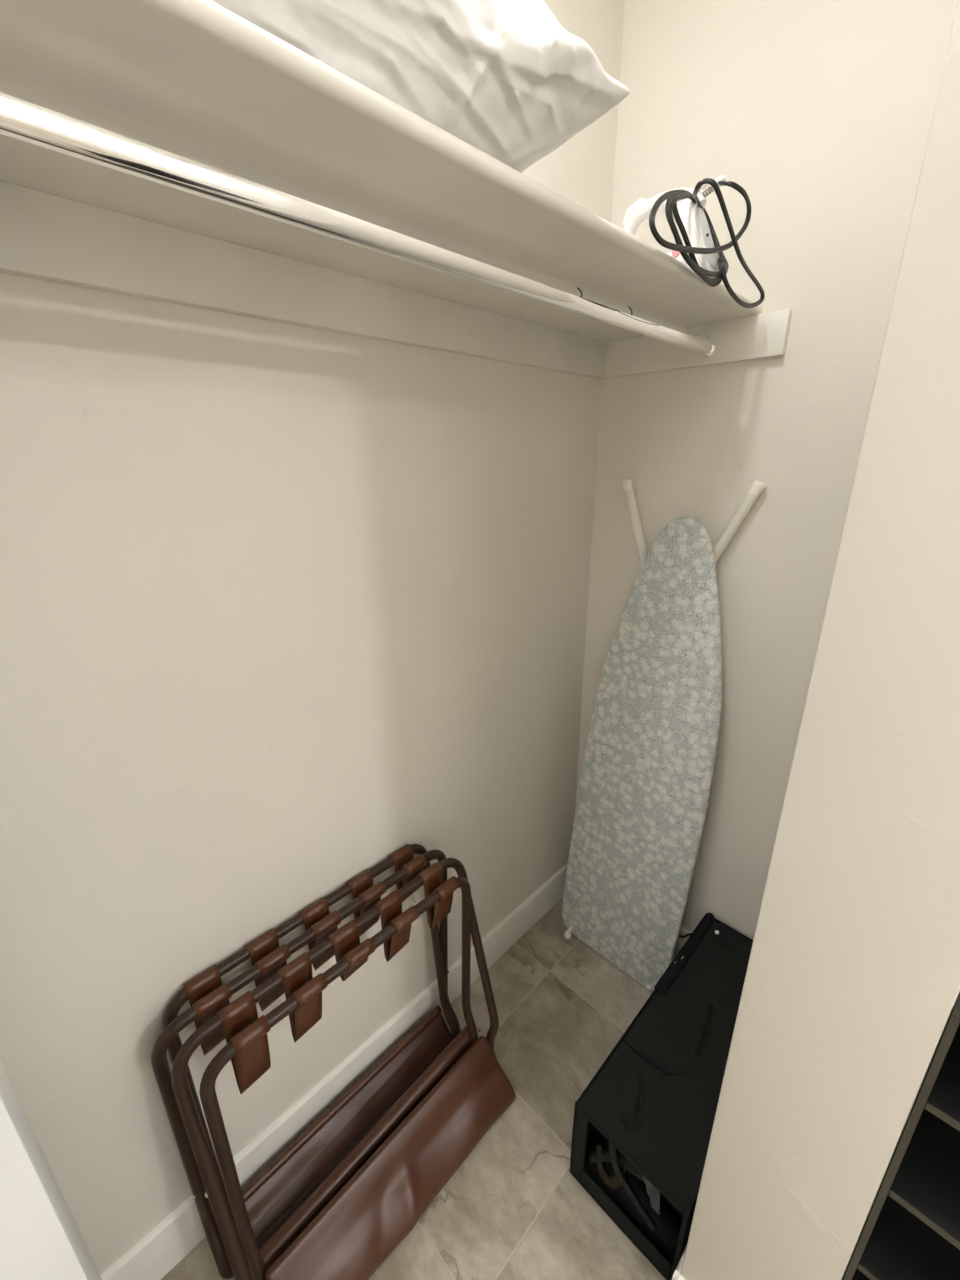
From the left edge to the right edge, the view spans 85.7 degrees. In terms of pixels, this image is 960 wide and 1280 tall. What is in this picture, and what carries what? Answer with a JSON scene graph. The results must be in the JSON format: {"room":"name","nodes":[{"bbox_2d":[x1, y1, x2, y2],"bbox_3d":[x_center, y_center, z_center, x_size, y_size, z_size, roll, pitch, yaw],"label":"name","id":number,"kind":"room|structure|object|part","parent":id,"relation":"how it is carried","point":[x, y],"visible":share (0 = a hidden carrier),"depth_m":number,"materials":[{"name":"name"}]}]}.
{"room":"closet","nodes":[
{"label":"closet","id":0,"kind":"room"},
{"bbox_2d":[0,0,624,1275],"bbox_3d":[-0.863,0.088,0.410,0.120,2.440,3.440,18,26,42],"label":"wall","id":1,"kind":"structure","parent":0,"point":[286,609],"depth_m":0.84,"materials":[{"name":"beige paint"}]},
{"bbox_2d":[0,181,605,378],"bbox_3d":[-0.612,-0.381,0.414,0.018,0.078,2.582,18,26,42],"label":"trim","id":2,"kind":"structure","parent":1,"relation":"attached to","point":[44,236],"depth_m":0.68,"materials":[{"name":"white paint"}]},
{"bbox_2d":[0,0,762,341],"bbox_3d":[-0.483,-0.389,0.288,0.365,0.019,2.600,18,26,42],"label":"closet shelf","id":3,"kind":"object","parent":2,"relation":"on","point":[198,73],"visible":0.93,"depth_m":0.49,"materials":[{"name":"white paint"}]},
{"bbox_2d":[211,0,629,172],"bbox_3d":[-0.225,-0.577,0.462,0.408,0.216,0.693,18,26,42],"label":"pillow","id":4,"kind":"object","parent":3,"relation":"on","point":[504,78],"visible":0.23,"depth_m":0.47,"materials":[{"name":"white fabric"}]},
{"bbox_2d":[622,174,764,307],"bbox_3d":[0.292,-0.687,0.892,0.267,0.202,0.419,18,26,42],"label":"iron","id":5,"kind":"object","parent":3,"relation":"on","point":[702,252],"visible":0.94,"depth_m":0.87,"materials":[{"name":"white plastic"}]},
{"bbox_3d":[0.328,-0.748,0.946,0.163,0.112,0.025,18,26,42],"label":"handle","id":6,"kind":"part","parent":5,"relation":"part of","materials":[{"name":"white plastic"}]},
{"bbox_3d":[0.393,-0.696,0.896,0.043,0.098,0.047,18,26,42],"label":"heel panel","id":7,"kind":"part","parent":5,"relation":"part of","materials":[{"name":"grey plastic"}]},
{"bbox_2d":[100,863,567,1279],"bbox_3d":[-0.805,1.198,0.747,0.012,0.120,3.200,18,26,42],"label":"baseboard","id":8,"kind":"structure","parent":1,"relation":"attached to","point":[171,1240],"depth_m":1.15,"materials":[{"name":"white paint"}]},
{"bbox_2d":[161,898,673,1279],"bbox_3d":[0.465,1.697,-0.422,3.840,0.080,3.440,18,26,42],"label":"floor","id":9,"kind":"structure","parent":0,"point":[514,1208],"depth_m":1.13,"materials":[{"name":"tile"}]},
{"bbox_2d":[0,1061,101,1279],"bbox_3d":[-0.587,0.410,0.079,0.038,2.018,0.794,18,26,42],"label":"door","id":10,"kind":"structure","parent":9,"relation":"on","point":[41,1239],"depth_m":0.35,"materials":[{"name":"white paint"}]},
{"bbox_2d":[151,844,460,1278],"bbox_3d":[-0.282,0.819,1.070,0.137,0.616,0.608,18,26,42],"label":"luggage rack","id":11,"kind":"object","parent":9,"relation":"on","point":[271,1198],"visible":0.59,"depth_m":1.04,"materials":[{"name":"brown metal"}]},
{"bbox_2d":[171,858,515,1279],"bbox_3d":[-0.188,0.843,0.993,0.201,0.617,0.601,18,26,42],"label":"luggage rack","id":12,"kind":"object","parent":9,"relation":"on","point":[377,1194],"visible":1,"depth_m":0.98,"materials":[{"name":"brown metal"}]},
{"bbox_2d":[570,913,752,1279],"bbox_3d":[0.463,0.956,1.219,0.313,0.242,0.633,18,26,42],"label":"storage box","id":13,"kind":"object","parent":9,"relation":"on","point":[648,1111],"visible":0.73,"depth_m":1.05,"materials":[{"name":"black plastic"}]},
{"bbox_3d":[0.416,0.948,1.267,0.005,0.222,0.625,18,26,42],"label":"panel","id":14,"kind":"part","parent":13,"relation":"part of","materials":[{"name":"black plastic"}]},
{"bbox_3d":[0.495,1.078,1.230,0.227,0.004,0.625,18,26,42],"label":"panel","id":15,"kind":"part","parent":13,"relation":"part of","materials":[{"name":"black fabric"}]},
{"bbox_2d":[642,1176,659,1214],"bbox_3d":[0.322,1.028,0.962,0.018,0.041,0.045,-11,22,-27],"label":"pouch","id":16,"kind":"object","parent":13,"relation":"in","point":[654,1194],"visible":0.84,"depth_m":0.96,"materials":[{"name":"grey fabric"}]},
{"bbox_3d":[0.575,0.822,1.455,0.018,0.108,0.116,-2,19,-3],"label":"pull cord","id":17,"kind":"part","parent":13,"relation":"part of","materials":[{"name":"black rubber"}]},
{"bbox_3d":[0.572,0.997,1.119,0.005,0.222,0.625,18,26,42],"label":"panel","id":18,"kind":"part","parent":13,"relation":"part of","materials":[{"name":"black fabric"}]},
{"bbox_2d":[562,479,765,989],"bbox_3d":[0.430,0.299,1.370,0.372,1.383,0.189,18,26,42],"label":"ironing board","id":19,"kind":"object","parent":9,"relation":"on","point":[646,777],"visible":0.96,"depth_m":1.33,"materials":[{"name":"fabric"}]},
{"bbox_3d":[0.446,0.196,1.389,0.052,1.172,0.278,-9,21,-23],"label":"leg","id":20,"kind":"part","parent":19,"relation":"part of","materials":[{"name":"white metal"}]},
{"bbox_3d":[0.476,0.203,1.362,0.301,1.174,0.054,9,21,25],"label":"leg","id":21,"kind":"part","parent":19,"relation":"part of","materials":[{"name":"white metal"}]},
{"bbox_2d":[842,991,959,1279],"bbox_3d":[0.801,0.824,0.553,0.624,0.924,0.326,18,26,42],"label":"cubby shelf","id":22,"kind":"object","parent":9,"relation":"on","point":[911,1229],"visible":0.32,"depth_m":0.61,"materials":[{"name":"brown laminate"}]},
{"bbox_3d":[0.693,0.921,0.702,0.301,0.011,0.322,18,26,42],"label":"shelf","id":23,"kind":"part","parent":22,"relation":"part of","materials":[{"name":"brown laminate"}]},
{"bbox_3d":[0.691,0.776,0.651,0.301,0.011,0.322,18,26,42],"label":"shelf","id":24,"kind":"part","parent":22,"relation":"part of","materials":[{"name":"brown laminate"}]},
{"bbox_3d":[0.690,0.630,0.601,0.301,0.011,0.322,18,26,42],"label":"shelf","id":25,"kind":"part","parent":22,"relation":"part of","materials":[{"name":"brown laminate"}]},
{"bbox_3d":[0.688,0.485,0.550,0.301,0.011,0.322,18,26,42],"label":"shelf","id":26,"kind":"part","parent":22,"relation":"part of","materials":[{"name":"brown laminate"}]},
{"bbox_3d":[0.796,0.393,0.403,0.624,0.011,0.323,18,26,42],"label":"panel","id":27,"kind":"part","parent":22,"relation":"part of","materials":[{"name":"brown laminate"}]},
{"bbox_2d":[575,0,957,939],"bbox_3d":[0.662,-0.196,1.183,0.875,2.440,0.120,18,26,42],"label":"wall","id":28,"kind":"structure","parent":0,"point":[822,111],"depth_m":1.05,"materials":[{"name":"beige paint"}]},
{"bbox_2d":[0,74,716,356],"bbox_3d":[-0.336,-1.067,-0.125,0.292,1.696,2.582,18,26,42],"label":"closet rod","id":29,"kind":"object","parent":28,"relation":"attached to","point":[30,114],"visible":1,"depth_m":0.45,"materials":[{"name":"silver metal"}]},
{"bbox_2d":[674,926,691,957],"bbox_3d":[0.569,0.898,1.575,0.688,0.120,0.012,18,26,42],"label":"baseboard","id":30,"kind":"structure","parent":28,"relation":"attached to","point":[681,941],"depth_m":1.53,"materials":[{"name":"white paint"}]},
{"bbox_2d":[598,309,791,378],"bbox_3d":[0.449,-0.645,1.146,0.420,0.078,0.018,18,26,42],"label":"trim","id":31,"kind":"structure","parent":28,"relation":"attached to","point":[765,335],"depth_m":1.09,"materials":[{"name":"white paint"}]},
{"bbox_2d":[681,0,959,1279],"bbox_3d":[0.631,-0.022,0.686,0.175,2.440,0.670,18,26,42],"label":"wall partition","id":32,"kind":"structure","parent":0,"point":[851,987],"depth_m":0.52,"materials":[{"name":"beige paint"}]},
{"bbox_2d":[672,1269,684,1279],"bbox_3d":[0.398,1.157,0.843,0.183,0.112,0.012,18,26,42],"label":"baseboard","id":33,"kind":"object","parent":32,"relation":"attached to","point":[676,1273],"visible":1,"depth_m":0.88,"materials":[{"name":"white paint"}]},
{"bbox_2d":[672,1245,686,1279],"bbox_3d":[0.568,1.059,1.121,0.008,0.112,0.670,18,26,42],"label":"wall","id":34,"kind":"structure","parent":32,"relation":"attached to","point":[679,1267],"depth_m":0.89,"materials":[{"name":"white paint"}]}
]}

